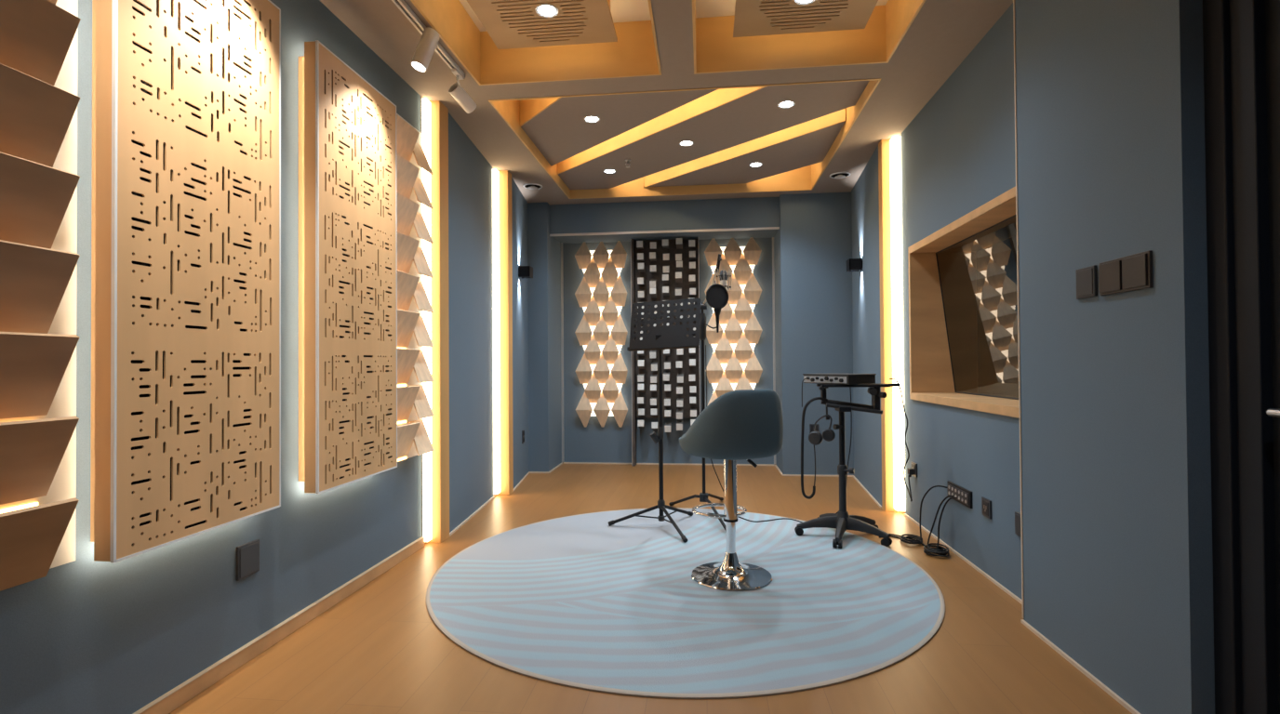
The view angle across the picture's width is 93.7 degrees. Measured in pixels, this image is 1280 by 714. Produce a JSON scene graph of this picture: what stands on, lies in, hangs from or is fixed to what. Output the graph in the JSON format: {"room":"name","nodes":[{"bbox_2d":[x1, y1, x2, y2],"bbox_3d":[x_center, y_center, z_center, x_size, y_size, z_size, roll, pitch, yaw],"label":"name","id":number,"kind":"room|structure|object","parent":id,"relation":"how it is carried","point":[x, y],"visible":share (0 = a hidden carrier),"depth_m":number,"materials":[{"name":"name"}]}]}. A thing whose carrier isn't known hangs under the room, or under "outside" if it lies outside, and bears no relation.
{"room":"studio","nodes":[
{"label":"studio","id":0,"kind":"room"},
{"bbox_2d":[0,0,421,713],"bbox_3d":[-1.684,-0.250,0.686,0.150,2.680,5.800,0,-1,6],"label":"wall","id":1,"kind":"structure","parent":0,"point":[86,636],"depth_m":1.99,"materials":[{"name":"paint"}]},
{"bbox_2d":[0,0,80,591],"bbox_3d":[-1.484,-0.279,1.241,0.123,1.653,0.705,0,-1,6],"label":"acoustic panel","id":2,"kind":"object","parent":1,"relation":"in","point":[39,100],"visible":1,"depth_m":1.44,"materials":[{"name":"beige wood"}]},
{"bbox_2d":[90,0,280,562],"bbox_3d":[-1.422,-0.375,1.919,0.111,1.851,0.631,0,-1,6],"label":"perforated panel","id":3,"kind":"object","parent":1,"relation":"attached to","point":[185,444],"visible":1,"depth_m":1.82,"materials":[{"name":"brown wood"}]},
{"bbox_2d":[236,539,259,581],"bbox_3d":[-1.432,0.741,2.195,0.012,0.120,0.105,0,-1,6],"label":"wall socket","id":4,"kind":"object","parent":1,"relation":"attached to","point":[247,554],"visible":1,"depth_m":2.18,"materials":[{"name":"grey plastic"}]},
{"bbox_2d":[141,538,424,713],"bbox_3d":[-1.586,1.062,0.711,0.018,0.055,5.700,0,-1,6],"label":"baseboard","id":5,"kind":"structure","parent":1,"relation":"attached to","point":[203,683],"depth_m":2.27,"materials":[{"name":"brown wood"}]},
{"bbox_2d":[132,536,425,713],"bbox_3d":[-1.585,1.033,0.712,0.020,0.003,5.700,0,-1,6],"label":"cap","id":6,"kind":"object","parent":5,"relation":"on","point":[166,695],"visible":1,"depth_m":2.22,"materials":[{"name":"beige wood"}]},
{"bbox_2d":[298,40,397,493],"bbox_3d":[-1.332,-0.366,2.759,0.111,1.851,0.631,0,-1,6],"label":"perforated panel","id":7,"kind":"object","parent":1,"relation":"attached to","point":[348,245],"visible":1,"depth_m":2.62,"materials":[{"name":"brown wood"}]},
{"bbox_2d":[396,113,434,461],"bbox_3d":[-1.273,-0.383,3.321,0.102,1.900,0.465,0,-1,6],"label":"acoustic panel","id":8,"kind":"object","parent":1,"relation":"in","point":[413,406],"visible":0.74,"depth_m":3.32,"materials":[{"name":"white wood"}]},
{"bbox_2d":[420,97,431,542],"bbox_3d":[-1.287,-0.224,3.599,0.048,2.650,0.067,0,-1,6],"label":"light strip","id":9,"kind":"object","parent":1,"relation":"attached to","point":[425,104],"visible":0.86,"depth_m":3.58,"materials":[{"name":"white plastic"}]},
{"bbox_2d":[448,112,493,533],"bbox_3d":[-1.325,-0.211,4.318,0.249,2.680,1.127,0,-1,1],"label":"wall","id":10,"kind":"structure","parent":0,"point":[470,174],"depth_m":4.22,"materials":[{"name":"blue paint"}]},
{"bbox_2d":[424,100,449,543],"bbox_3d":[-1.278,-0.218,3.697,0.155,2.680,0.125,0,-1,6],"label":"led light strip","id":11,"kind":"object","parent":10,"relation":"attached to","point":[439,113],"depth_m":3.64,"materials":[{"name":"yellow plastic"}]},
{"bbox_2d":[449,495,494,536],"bbox_3d":[-1.185,1.122,4.289,0.012,0.013,1.104,0,-1,1],"label":"baseboard","id":12,"kind":"structure","parent":10,"relation":"attached to","point":[493,497],"depth_m":4.19,"materials":[{"name":"beige wood"}]},
{"bbox_2d":[492,168,500,494],"bbox_3d":[-1.183,-0.210,4.901,0.048,2.650,0.090,0,-1,6],"label":"light strip","id":13,"kind":"object","parent":10,"relation":"attached to","point":[495,173],"visible":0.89,"depth_m":4.87,"materials":[{"name":"white plastic"}]},
{"bbox_2d":[511,177,529,488],"bbox_3d":[-1.222,-0.197,5.534,0.248,2.680,0.981,0,-1,-1],"label":"wall","id":14,"kind":"structure","parent":0,"point":[519,205],"depth_m":5.48,"materials":[{"name":"paint"}]},
{"bbox_2d":[497,170,513,495],"bbox_3d":[-1.176,-0.204,5.004,0.200,2.680,0.105,0,-1,6],"label":"trim","id":15,"kind":"structure","parent":14,"relation":"attached to","point":[504,176],"depth_m":4.95,"materials":[{"name":"brown wood"}]},
{"bbox_2d":[513,471,529,491],"bbox_3d":[-1.086,1.135,5.486,0.010,0.013,0.909,0,-1,-2],"label":"baseboard","id":16,"kind":"structure","parent":14,"relation":"attached to","point":[520,482],"depth_m":5.43,"materials":[{"name":"beige wood"}]},
{"bbox_2d":[521,429,524,443],"bbox_3d":[-1.089,0.743,5.595,0.013,0.120,0.070,0,-1,6],"label":"wall socket","id":17,"kind":"object","parent":14,"relation":"attached to","point":[523,432],"visible":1,"depth_m":5.58,"materials":[{"name":"grey plastic"}]},
{"bbox_2d":[518,266,533,279],"bbox_3d":[-1.043,-0.769,5.451,0.115,0.096,0.110,0,-1,6],"label":"wall lamp","id":18,"kind":"object","parent":14,"relation":"attached to","point":[524,272],"visible":1,"depth_m":5.40,"materials":[{"name":"black metal"}]},
{"bbox_2d":[527,202,561,471],"bbox_3d":[-1.086,-0.190,6.244,0.415,2.680,0.580,0,-1,6],"label":"wall","id":19,"kind":"structure","parent":0,"point":[543,249],"depth_m":5.95,"materials":[{"name":"blue paint"}]},
{"bbox_2d":[168,464,1132,713],"bbox_3d":[0.237,1.133,2.125,4.400,0.080,9.100,0,-1,6],"label":"floor","id":20,"kind":"structure","parent":0,"point":[380,649],"depth_m":2.19,"materials":[{"name":"laminate"}]},
{"bbox_2d":[426,507,945,699],"bbox_3d":[0.202,1.101,3.165,2.508,0.010,2.508,0,-1,6],"label":"round rug","id":21,"kind":"object","parent":20,"relation":"on","point":[582,602],"visible":0.88,"depth_m":2.62,"materials":[{"name":"blue carpet"}]},
{"bbox_2d":[608,297,700,543],"bbox_3d":[0.197,0.362,3.959,0.626,1.486,0.562,-1,-1,39],"label":"music stand","id":22,"kind":"object","parent":21,"relation":"on","point":[670,337],"visible":1,"depth_m":3.90,"materials":[{"name":"black metal"}]},
{"bbox_2d":[668,253,726,533],"bbox_3d":[0.395,0.203,4.200,0.429,1.825,1.010,0,-1,6],"label":"microphone stand","id":23,"kind":"object","parent":21,"relation":"on","point":[703,497],"visible":0.74,"depth_m":4.22,"materials":[{"name":"black metal"}]},
{"bbox_2d":[705,345,723,492],"bbox_3d":[0.534,0.507,4.159,0.186,1.185,0.034,-1,-1,33],"label":"cable","id":24,"kind":"object","parent":23,"relation":"hanging from","point":[705,345],"visible":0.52,"depth_m":4.21,"materials":[{"name":"black rubber"}]},
{"bbox_2d":[704,283,728,333],"bbox_3d":[0.515,-0.324,4.099,0.158,0.325,0.288,0,-1,0],"label":"filter","id":25,"kind":"object","parent":23,"relation":"attached to","point":[716,295],"visible":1,"depth_m":3.99,"materials":[{"name":"black fabric"}]},
{"bbox_2d":[714,268,732,290],"bbox_3d":[0.569,-0.512,4.096,0.120,0.171,0.132,0,-1,6],"label":"microphone","id":26,"kind":"object","parent":23,"relation":"attached to","point":[724,276],"visible":0.8,"depth_m":4.07,"materials":[{"name":"silver metal"}]},
{"bbox_2d":[720,270,727,280],"bbox_3d":[0.569,-0.556,4.089,0.052,0.072,0.052,0,-1,6],"label":"grille","id":27,"kind":"object","parent":26,"relation":"attached to","point":[723,273],"depth_m":4.07,"materials":[{"name":"grey metal"}]},
{"bbox_2d":[679,389,783,591],"bbox_3d":[0.451,0.623,2.992,0.514,0.937,0.513,0,-1,6],"label":"bar stool","id":28,"kind":"object","parent":21,"relation":"on","point":[740,424],"visible":1,"depth_m":2.81,"materials":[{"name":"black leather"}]},
{"bbox_2d":[707,512,802,522],"bbox_3d":[0.804,1.097,4.059,0.726,0.009,0.158,-1,-1,20],"label":"cable","id":29,"kind":"object","parent":21,"relation":"on","point":[708,513],"visible":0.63,"depth_m":4.04,"materials":[{"name":"black rubber"}]},
{"bbox_2d":[794,383,900,548],"bbox_3d":[1.256,0.631,3.682,0.532,0.945,0.560,0,-1,-29],"label":"stand","id":30,"kind":"object","parent":21,"relation":"on","point":[841,521],"visible":0.99,"depth_m":3.64,"materials":[{"name":"black plastic"}]},
{"bbox_2d":[800,397,827,499],"bbox_3d":[1.062,0.554,3.655,0.171,0.619,0.022,0,-1,-4],"label":"cable","id":31,"kind":"object","parent":30,"relation":"hanging from","point":[815,398],"visible":1,"depth_m":3.64,"materials":[{"name":"black rubber"}]},
{"bbox_2d":[808,414,835,445],"bbox_3d":[1.097,0.438,3.619,0.156,0.182,0.071,0,-1,-6],"label":"headphones","id":32,"kind":"object","parent":30,"relation":"hanging from","point":[815,438],"visible":1,"depth_m":3.61,"materials":[{"name":"grey plastic"}]},
{"bbox_2d":[813,445,815,486],"bbox_3d":[1.058,0.657,3.630,0.013,0.256,0.037,-1,-1,16],"label":"cable","id":33,"kind":"object","parent":32,"relation":"hanging from","point":[814,446],"visible":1,"depth_m":3.63,"materials":[{"name":"black rubber"}]},
{"bbox_2d":[808,430,822,445],"bbox_3d":[1.056,0.488,3.613,0.084,0.084,0.036,-1,-1,34],"label":"ear cup","id":34,"kind":"object","parent":32,"relation":"on","point":[815,438],"depth_m":3.60,"materials":[{"name":"black plastic"}]},
{"bbox_2d":[822,428,835,441],"bbox_3d":[1.139,0.472,3.624,0.076,0.076,0.036,-1,-1,34],"label":"ear cup","id":35,"kind":"object","parent":32,"relation":"on","point":[828,434],"depth_m":3.61,"materials":[{"name":"black plastic"}]},
{"bbox_2d":[802,373,876,385],"bbox_3d":[1.243,0.135,3.764,0.269,0.060,0.358,0,-1,-32],"label":"audio interface","id":36,"kind":"object","parent":30,"relation":"on","point":[828,378],"visible":0.98,"depth_m":3.65,"materials":[{"name":"black plastic"}]},
{"bbox_2d":[801,377,808,407],"bbox_3d":[1.014,0.217,3.704,0.016,0.178,0.080,-1,-1,43],"label":"cable","id":37,"kind":"object","parent":36,"relation":"hanging from","point":[806,378],"visible":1,"depth_m":3.68,"materials":[{"name":"black rubber"}]},
{"bbox_2d":[835,384,852,514],"bbox_3d":[1.264,0.578,3.722,0.040,0.828,0.126,0,-1,-42],"label":"cable","id":38,"kind":"object","parent":30,"relation":"hanging from","point":[849,384],"visible":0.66,"depth_m":3.67,"materials":[{"name":"black rubber"}]},
{"bbox_2d":[816,383,900,390],"bbox_3d":[1.322,0.180,3.661,0.463,0.043,0.165,0,-1,6],"label":"tray","id":39,"kind":"object","parent":30,"relation":"on","point":[822,387],"depth_m":3.59,"materials":[{"name":"black metal"}]},
{"bbox_2d":[889,378,912,501],"bbox_3d":[1.664,0.535,3.747,0.075,0.817,0.470,-1,-1,37],"label":"cable","id":40,"kind":"object","parent":30,"relation":"hanging from","point":[889,379],"visible":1,"depth_m":3.66,"materials":[{"name":"black rubber"}]},
{"bbox_2d":[889,533,926,546],"bbox_3d":[1.603,1.091,3.575,0.098,0.019,0.375,0,-1,-29],"label":"cable","id":41,"kind":"object","parent":20,"relation":"on","point":[889,534],"visible":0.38,"depth_m":3.67,"materials":[{"name":"black rubber"}]},
{"bbox_2d":[899,533,922,545],"bbox_3d":[1.612,1.082,3.561,0.124,0.023,0.154,0,-1,6],"label":"cable coil","id":42,"kind":"object","parent":20,"relation":"on","point":[902,539],"visible":0.95,"depth_m":3.56,"materials":[{"name":"black rubber"}]},
{"bbox_2d":[919,485,946,544],"bbox_3d":[1.683,0.912,3.470,0.056,0.357,0.177,0,-1,-31],"label":"cable","id":43,"kind":"object","parent":20,"relation":"on","point":[930,488],"visible":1,"depth_m":3.52,"materials":[{"name":"black rubber"}]},
{"bbox_2d":[923,543,949,557],"bbox_3d":[1.647,1.073,3.330,0.128,0.036,0.157,0,-1,6],"label":"cable coil","id":44,"kind":"object","parent":20,"relation":"on","point":[941,552],"visible":0.98,"depth_m":3.30,"materials":[{"name":"black rubber"}]},
{"bbox_2d":[926,495,953,547],"bbox_3d":[1.689,0.927,3.376,0.035,0.318,0.148,0,-1,-42],"label":"cable","id":45,"kind":"object","parent":20,"relation":"on","point":[941,502],"visible":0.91,"depth_m":3.40,"materials":[{"name":"black rubber"}]},
{"bbox_2d":[936,497,957,549],"bbox_3d":[1.694,0.926,3.320,0.037,0.317,0.118,0,-1,-29],"label":"cable","id":46,"kind":"object","parent":20,"relation":"on","point":[946,502],"visible":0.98,"depth_m":3.36,"materials":[{"name":"black rubber"}]},
{"bbox_2d":[549,197,779,243],"bbox_3d":[0.246,-1.393,6.164,2.270,0.295,0.480,0,-1,6],"label":"wall","id":47,"kind":"structure","parent":0,"point":[758,212],"depth_m":5.95,"materials":[{"name":"paint"}]},
{"bbox_2d":[319,0,1013,204],"bbox_3d":[0.218,-1.597,2.156,4.400,0.020,9.100,0,-1,6],"label":"ceiling","id":48,"kind":"structure","parent":0,"point":[942,33],"depth_m":3.39,"materials":[{"name":"paint"}]},
{"bbox_2d":[391,0,465,78],"bbox_3d":[-1.112,-1.567,2.138,0.036,0.022,2.380,0,-1,6],"label":"track","id":49,"kind":"object","parent":48,"relation":"attached to","point":[404,7],"visible":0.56,"depth_m":2.82,"materials":[{"name":"white metal"}]},
{"bbox_2d":[410,26,439,72],"bbox_3d":[-1.012,-1.454,2.882,0.120,0.204,0.196,0,-1,6],"label":"track spotlight","id":50,"kind":"object","parent":49,"relation":"attached to","point":[427,45],"visible":1,"depth_m":2.82,"materials":[{"name":"white paint"}]},
{"bbox_2d":[448,67,476,113],"bbox_3d":[-1.002,-1.465,3.329,0.105,0.162,0.230,-1,-1,15],"label":"track spotlight","id":51,"kind":"object","parent":49,"relation":"attached to","point":[456,90],"visible":1,"depth_m":3.33,"materials":[{"name":"white paint"}]},
{"bbox_2d":[523,183,542,189],"bbox_3d":[-0.964,-1.528,5.400,0.170,0.026,0.170,0,-1,6],"label":"recessed light","id":52,"kind":"object","parent":48,"relation":"in","point":[531,186],"visible":1,"depth_m":5.38,"materials":[{"name":"white plastic"}]},
{"bbox_2d":[410,0,661,85],"bbox_3d":[-0.511,-1.727,2.387,1.049,0.304,2.024,0,-1,6],"label":"ceiling recess","id":53,"kind":"structure","parent":48,"relation":"attached to","point":[635,53],"depth_m":3.36,"materials":[{"name":"brown wood"}]},
{"bbox_2d":[488,78,881,199],"bbox_3d":[0.339,-1.707,4.614,2.304,0.304,2.194,0,-1,6],"label":"trim","id":54,"kind":"structure","parent":48,"relation":"attached to","point":[806,178],"depth_m":5.57,"materials":[{"name":"brown wood"}]},
{"bbox_2d":[692,0,925,74],"bbox_3d":[0.705,-1.737,2.262,1.034,0.304,2.034,0,-1,6],"label":"ceiling recess","id":55,"kind":"structure","parent":48,"relation":"attached to","point":[715,49],"depth_m":3.25,"materials":[{"name":"brown wood"}]},
{"bbox_2d":[829,172,850,179],"bbox_3d":[1.714,-1.549,5.144,0.170,0.026,0.170,0,-1,6],"label":"recessed light","id":56,"kind":"object","parent":48,"relation":"in","point":[838,175],"visible":1,"depth_m":5.12,"materials":[{"name":"white plastic"}]},
{"bbox_2d":[562,238,775,465],"bbox_3d":[0.634,-0.200,6.412,3.900,2.680,0.120,0,-1,6],"label":"wall","id":57,"kind":"structure","parent":0,"point":[609,444],"depth_m":6.43,"materials":[{"name":"blue fabric"}]},
{"bbox_2d":[574,241,627,427],"bbox_3d":[-0.407,-0.247,6.416,0.564,2.000,0.088,0,-1,6],"label":"acoustic panel","id":58,"kind":"object","parent":57,"relation":"in","point":[602,332],"visible":1,"depth_m":6.40,"materials":[{"name":"white wood"}]},
{"bbox_2d":[630,238,700,466],"bbox_3d":[0.268,-0.051,6.288,0.713,2.385,0.195,0,-1,6],"label":"acoustic panel","id":59,"kind":"object","parent":57,"relation":"in","point":[666,269],"visible":0.71,"depth_m":6.31,"materials":[{"name":"black wood"}]},
{"bbox_2d":[529,462,853,477],"bbox_3d":[0.479,1.131,6.056,3.125,0.013,0.592,0,-1,6],"label":"baseboard","id":60,"kind":"structure","parent":57,"relation":"attached to","point":[776,466],"depth_m":6.28,"materials":[{"name":"beige wood"}]},
{"bbox_2d":[704,237,762,406],"bbox_3d":[0.975,-0.259,6.268,0.594,2.000,0.088,0,-1,6],"label":"acoustic panel","id":61,"kind":"object","parent":57,"relation":"in","point":[733,365],"visible":0.77,"depth_m":6.25,"materials":[{"name":"white wood"}]},
{"bbox_2d":[459,0,888,31],"bbox_3d":[0.215,-1.902,2.160,4.400,0.030,9.100,0,-1,6],"label":"ceiling","id":62,"kind":"structure","parent":0,"point":[621,10],"depth_m":3.23,"materials":[{"name":"beige paint"}]},
{"bbox_2d":[466,0,617,49],"bbox_3d":[-0.528,-1.783,2.465,0.655,0.190,1.550,0,-1,6],"label":"ceiling panel","id":63,"kind":"object","parent":62,"relation":"hanging from","point":[509,23],"visible":0.98,"depth_m":3.02,"materials":[{"name":"brown wood"}]},
{"bbox_2d":[534,3,558,17],"bbox_3d":[-0.452,-1.682,2.913,0.112,0.006,0.112,0,-1,6],"label":"recessed light","id":64,"kind":"object","parent":63,"relation":"attached to","point":[546,10],"visible":1,"depth_m":2.91,"materials":[{"name":"white plastic"}]},
{"bbox_2d":[520,89,716,165],"bbox_3d":[-0.310,-1.749,4.069,0.697,0.223,2.151,0,-1,-41],"label":"ceiling panel","id":65,"kind":"object","parent":62,"relation":"attached to","point":[557,127],"visible":0.52,"depth_m":4.11,"materials":[{"name":"paint"}]},
{"bbox_2d":[584,115,599,122],"bbox_3d":[-0.332,-1.639,4.133,0.112,0.006,0.112,0,-1,6],"label":"recessed light","id":66,"kind":"object","parent":65,"relation":"attached to","point":[590,119],"visible":1,"depth_m":4.13,"materials":[{"name":"white plastic"}]},
{"bbox_2d":[557,80,868,189],"bbox_3d":[0.345,-1.747,4.620,0.674,0.223,3.146,0,-1,-42],"label":"ceiling panel","id":67,"kind":"object","parent":62,"relation":"attached to","point":[718,120],"visible":0.62,"depth_m":4.33,"materials":[{"name":"paint"}]},
{"bbox_2d":[603,169,615,173],"bbox_3d":[-0.265,-1.626,5.252,0.112,0.006,0.112,0,-1,6],"label":"recessed light","id":68,"kind":"object","parent":67,"relation":"attached to","point":[607,171],"visible":1,"depth_m":5.25,"materials":[{"name":"white plastic"}]},
{"bbox_2d":[625,159,630,167],"bbox_3d":[-0.099,-1.602,4.966,0.050,0.060,0.050,0,-1,6],"label":"sprinkler","id":69,"kind":"object","parent":67,"relation":"hanging from","point":[628,161],"visible":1,"depth_m":4.96,"materials":[{"name":"silver metal"}]},
{"bbox_2d":[679,140,693,146],"bbox_3d":[0.357,-1.638,4.598,0.112,0.006,0.112,0,-1,6],"label":"recessed light","id":70,"kind":"object","parent":67,"relation":"attached to","point":[685,142],"visible":1,"depth_m":4.60,"materials":[{"name":"white plastic"}]},
{"bbox_2d":[777,100,795,108],"bbox_3d":[0.955,-1.650,3.918,0.112,0.006,0.112,0,-1,6],"label":"recessed light","id":71,"kind":"object","parent":67,"relation":"attached to","point":[785,104],"visible":1,"depth_m":3.92,"materials":[{"name":"white plastic"}]},
{"bbox_2d":[643,108,846,187],"bbox_3d":[0.976,-1.745,5.173,0.652,0.223,2.082,0,-1,-42],"label":"ceiling panel","id":72,"kind":"object","parent":62,"relation":"attached to","point":[807,143],"visible":0.74,"depth_m":4.98,"materials":[{"name":"paint"}]},
{"bbox_2d":[749,162,762,167],"bbox_3d":[0.987,-1.637,5.105,0.112,0.006,0.112,0,-1,6],"label":"recessed light","id":73,"kind":"object","parent":72,"relation":"attached to","point":[753,165],"visible":1,"depth_m":5.11,"materials":[{"name":"white plastic"}]},
{"bbox_2d":[733,0,878,37],"bbox_3d":[0.739,-1.793,2.344,0.670,0.190,1.580,0,-1,6],"label":"ceiling panel","id":74,"kind":"object","parent":62,"relation":"hanging from","point":[753,18],"visible":0.99,"depth_m":2.98,"materials":[{"name":"brown wood"}]},
{"bbox_2d":[794,0,815,4],"bbox_3d":[0.781,-1.692,2.821,0.112,0.006,0.112,0,-1,6],"label":"recessed light","id":75,"kind":"object","parent":74,"relation":"attached to","point":[799,2],"visible":1,"depth_m":2.85,"materials":[{"name":"white plastic"}]},
{"bbox_2d":[773,191,853,475],"bbox_3d":[1.858,-0.214,5.939,0.965,2.680,0.560,0,-1,6],"label":"wall","id":76,"kind":"structure","parent":0,"point":[813,245],"depth_m":5.68,"materials":[{"name":"paint"}]},
{"bbox_2d":[549,226,779,464],"bbox_3d":[0.255,-0.063,6.146,2.270,2.365,0.485,0,-1,6],"label":"trim","id":77,"kind":"structure","parent":76,"relation":"attached to","point":[769,228],"depth_m":6.25,"materials":[{"name":"paint"}]},
{"bbox_2d":[809,424,818,433],"bbox_3d":[1.645,0.679,5.664,0.085,0.090,0.012,0,-1,6],"label":"wall socket","id":78,"kind":"object","parent":76,"relation":"attached to","point":[811,426],"visible":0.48,"depth_m":5.66,"materials":[{"name":"grey plastic"}]},
{"bbox_2d":[851,145,882,507],"bbox_3d":[1.998,-0.226,4.968,0.249,2.680,1.323,-1,-1,11],"label":"wall","id":79,"kind":"structure","parent":0,"point":[865,193],"depth_m":4.91,"materials":[{"name":"paint"}]},
{"bbox_2d":[846,258,862,271],"bbox_3d":[1.841,-0.788,5.142,0.115,0.096,0.110,0,-1,6],"label":"wall lamp","id":80,"kind":"object","parent":79,"relation":"attached to","point":[852,264],"visible":1,"depth_m":5.09,"materials":[{"name":"black metal"}]},
{"bbox_2d":[853,475,881,508],"bbox_3d":[1.882,1.109,5.007,0.010,0.013,1.264,-1,-1,11],"label":"baseboard","id":81,"kind":"structure","parent":79,"relation":"attached to","point":[854,477],"depth_m":4.89,"materials":[{"name":"beige wood"}]},
{"bbox_2d":[878,139,897,511],"bbox_3d":[1.839,-0.232,4.349,0.165,2.680,0.085,0,-1,6],"label":"trim","id":82,"kind":"structure","parent":79,"relation":"attached to","point":[884,153],"depth_m":4.32,"materials":[{"name":"brown wood"}]},
{"bbox_2d":[900,2,1021,599],"bbox_3d":[1.826,-0.244,3.317,0.150,2.680,1.780,0,-1,6],"label":"wall","id":83,"kind":"structure","parent":0,"point":[958,153],"depth_m":3.20,"materials":[{"name":"paint"}]},
{"bbox_2d":[889,136,905,511],"bbox_3d":[1.839,-0.238,4.260,0.075,2.650,0.087,0,-1,6],"label":"light strip","id":84,"kind":"object","parent":83,"relation":"attached to","point":[895,143],"visible":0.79,"depth_m":4.23,"materials":[{"name":"white plastic"}]},
{"bbox_2d":[907,474,912,501],"bbox_3d":[1.787,0.864,3.966,0.014,0.174,0.052,0,-1,6],"label":"cable","id":85,"kind":"object","parent":83,"relation":"attached to","point":[909,474],"visible":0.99,"depth_m":3.98,"materials":[{"name":"black rubber"}]},
{"bbox_2d":[911,461,917,477],"bbox_3d":[1.825,0.749,3.996,0.013,0.090,0.090,0,-1,6],"label":"wall socket","id":86,"kind":"object","parent":83,"relation":"attached to","point":[913,465],"visible":0.84,"depth_m":3.96,"materials":[{"name":"grey plastic"}]},
{"bbox_2d":[907,467,914,478],"bbox_3d":[1.802,0.771,3.992,0.031,0.059,0.042,0,-1,6],"label":"plug","id":87,"kind":"object","parent":86,"relation":"attached to","point":[911,472],"visible":1,"depth_m":3.97,"materials":[{"name":"black plastic"}]},
{"bbox_2d":[947,480,972,508],"bbox_3d":[1.746,0.752,3.287,0.020,0.088,0.295,0,-1,6],"label":"box","id":88,"kind":"object","parent":83,"relation":"attached to","point":[964,496],"visible":0.99,"depth_m":3.25,"materials":[{"name":"black metal"}]},
{"bbox_2d":[904,513,1021,603],"bbox_3d":[1.757,1.090,3.320,0.010,0.013,1.760,0,-1,6],"label":"baseboard","id":89,"kind":"structure","parent":83,"relation":"attached to","point":[974,566],"depth_m":3.13,"materials":[{"name":"beige wood"}]},
{"bbox_2d":[907,186,1019,418],"bbox_3d":[1.942,-0.238,3.252,0.425,1.025,1.549,0,-1,6],"label":"window","id":90,"kind":"structure","parent":83,"relation":"in","point":[942,265],"depth_m":3.98,"materials":[{"name":"brown wood"}]},
{"bbox_2d":[981,496,991,519],"bbox_3d":[1.715,0.748,2.971,0.013,0.090,0.090,0,-1,6],"label":"wall socket","id":91,"kind":"object","parent":83,"relation":"attached to","point":[986,504],"visible":1,"depth_m":2.96,"materials":[{"name":"grey plastic"}]},
{"bbox_2d":[1014,511,1020,536],"bbox_3d":[1.681,0.744,2.643,0.012,0.100,0.100,0,-1,6],"label":"wall socket","id":92,"kind":"object","parent":83,"relation":"attached to","point":[1017,514],"visible":0.46,"depth_m":2.67,"materials":[{"name":"grey plastic"}]},
{"bbox_2d":[975,235,1018,397],"bbox_3d":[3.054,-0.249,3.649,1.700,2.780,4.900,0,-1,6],"label":"acoustic panel","id":93,"kind":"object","parent":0,"point":[996,263],"depth_m":5.96,"materials":[{"name":"beige wood"}]},
{"bbox_2d":[1014,0,1214,713],"bbox_3d":[1.668,-0.258,2.029,0.310,2.680,0.855,0,-1,6],"label":"wall","id":94,"kind":"structure","parent":0,"point":[1116,461],"depth_m":1.88,"materials":[{"name":"paint"}]},
{"bbox_2d":[1013,0,1024,618],"bbox_3d":[1.560,-0.262,2.470,0.007,2.660,0.008,0,-1,6],"label":"trim","id":95,"kind":"structure","parent":94,"relation":"attached to","point":[1014,17],"depth_m":2.47,"materials":[{"name":"beige wood"}]},
{"bbox_2d":[1020,619,1140,713],"bbox_3d":[1.519,1.077,2.033,0.010,0.013,0.850,0,-1,6],"label":"baseboard","id":96,"kind":"structure","parent":94,"relation":"attached to","point":[1052,646],"depth_m":2.05,"materials":[{"name":"beige wood"}]},
{"bbox_2d":[1075,265,1097,299],"bbox_3d":[1.506,-0.251,2.026,0.012,0.102,0.100,0,-1,6],"label":"light switch","id":97,"kind":"object","parent":94,"relation":"attached to","point":[1086,279],"visible":1,"depth_m":2.01,"materials":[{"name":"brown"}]},
{"bbox_2d":[1098,250,1153,296],"bbox_3d":[1.483,-0.251,1.826,0.016,0.108,0.234,0,-1,6],"label":"light switch","id":98,"kind":"object","parent":94,"relation":"attached to","point":[1133,273],"visible":1,"depth_m":1.82,"materials":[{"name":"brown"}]},
{"bbox_3d":[1.436,-0.286,-0.470,0.240,2.680,4.164,0,-1,6],"label":"wall door","id":99,"kind":"structure","parent":0,"visible":0},
{"bbox_2d":[1202,0,1279,713],"bbox_3d":[1.499,-0.030,1.079,0.109,2.204,1.064,0,-1,6],"label":"door","id":100,"kind":"structure","parent":99,"relation":"attached to","point":[1241,38],"depth_m":1.52,"materials":[{"name":"black metal"}]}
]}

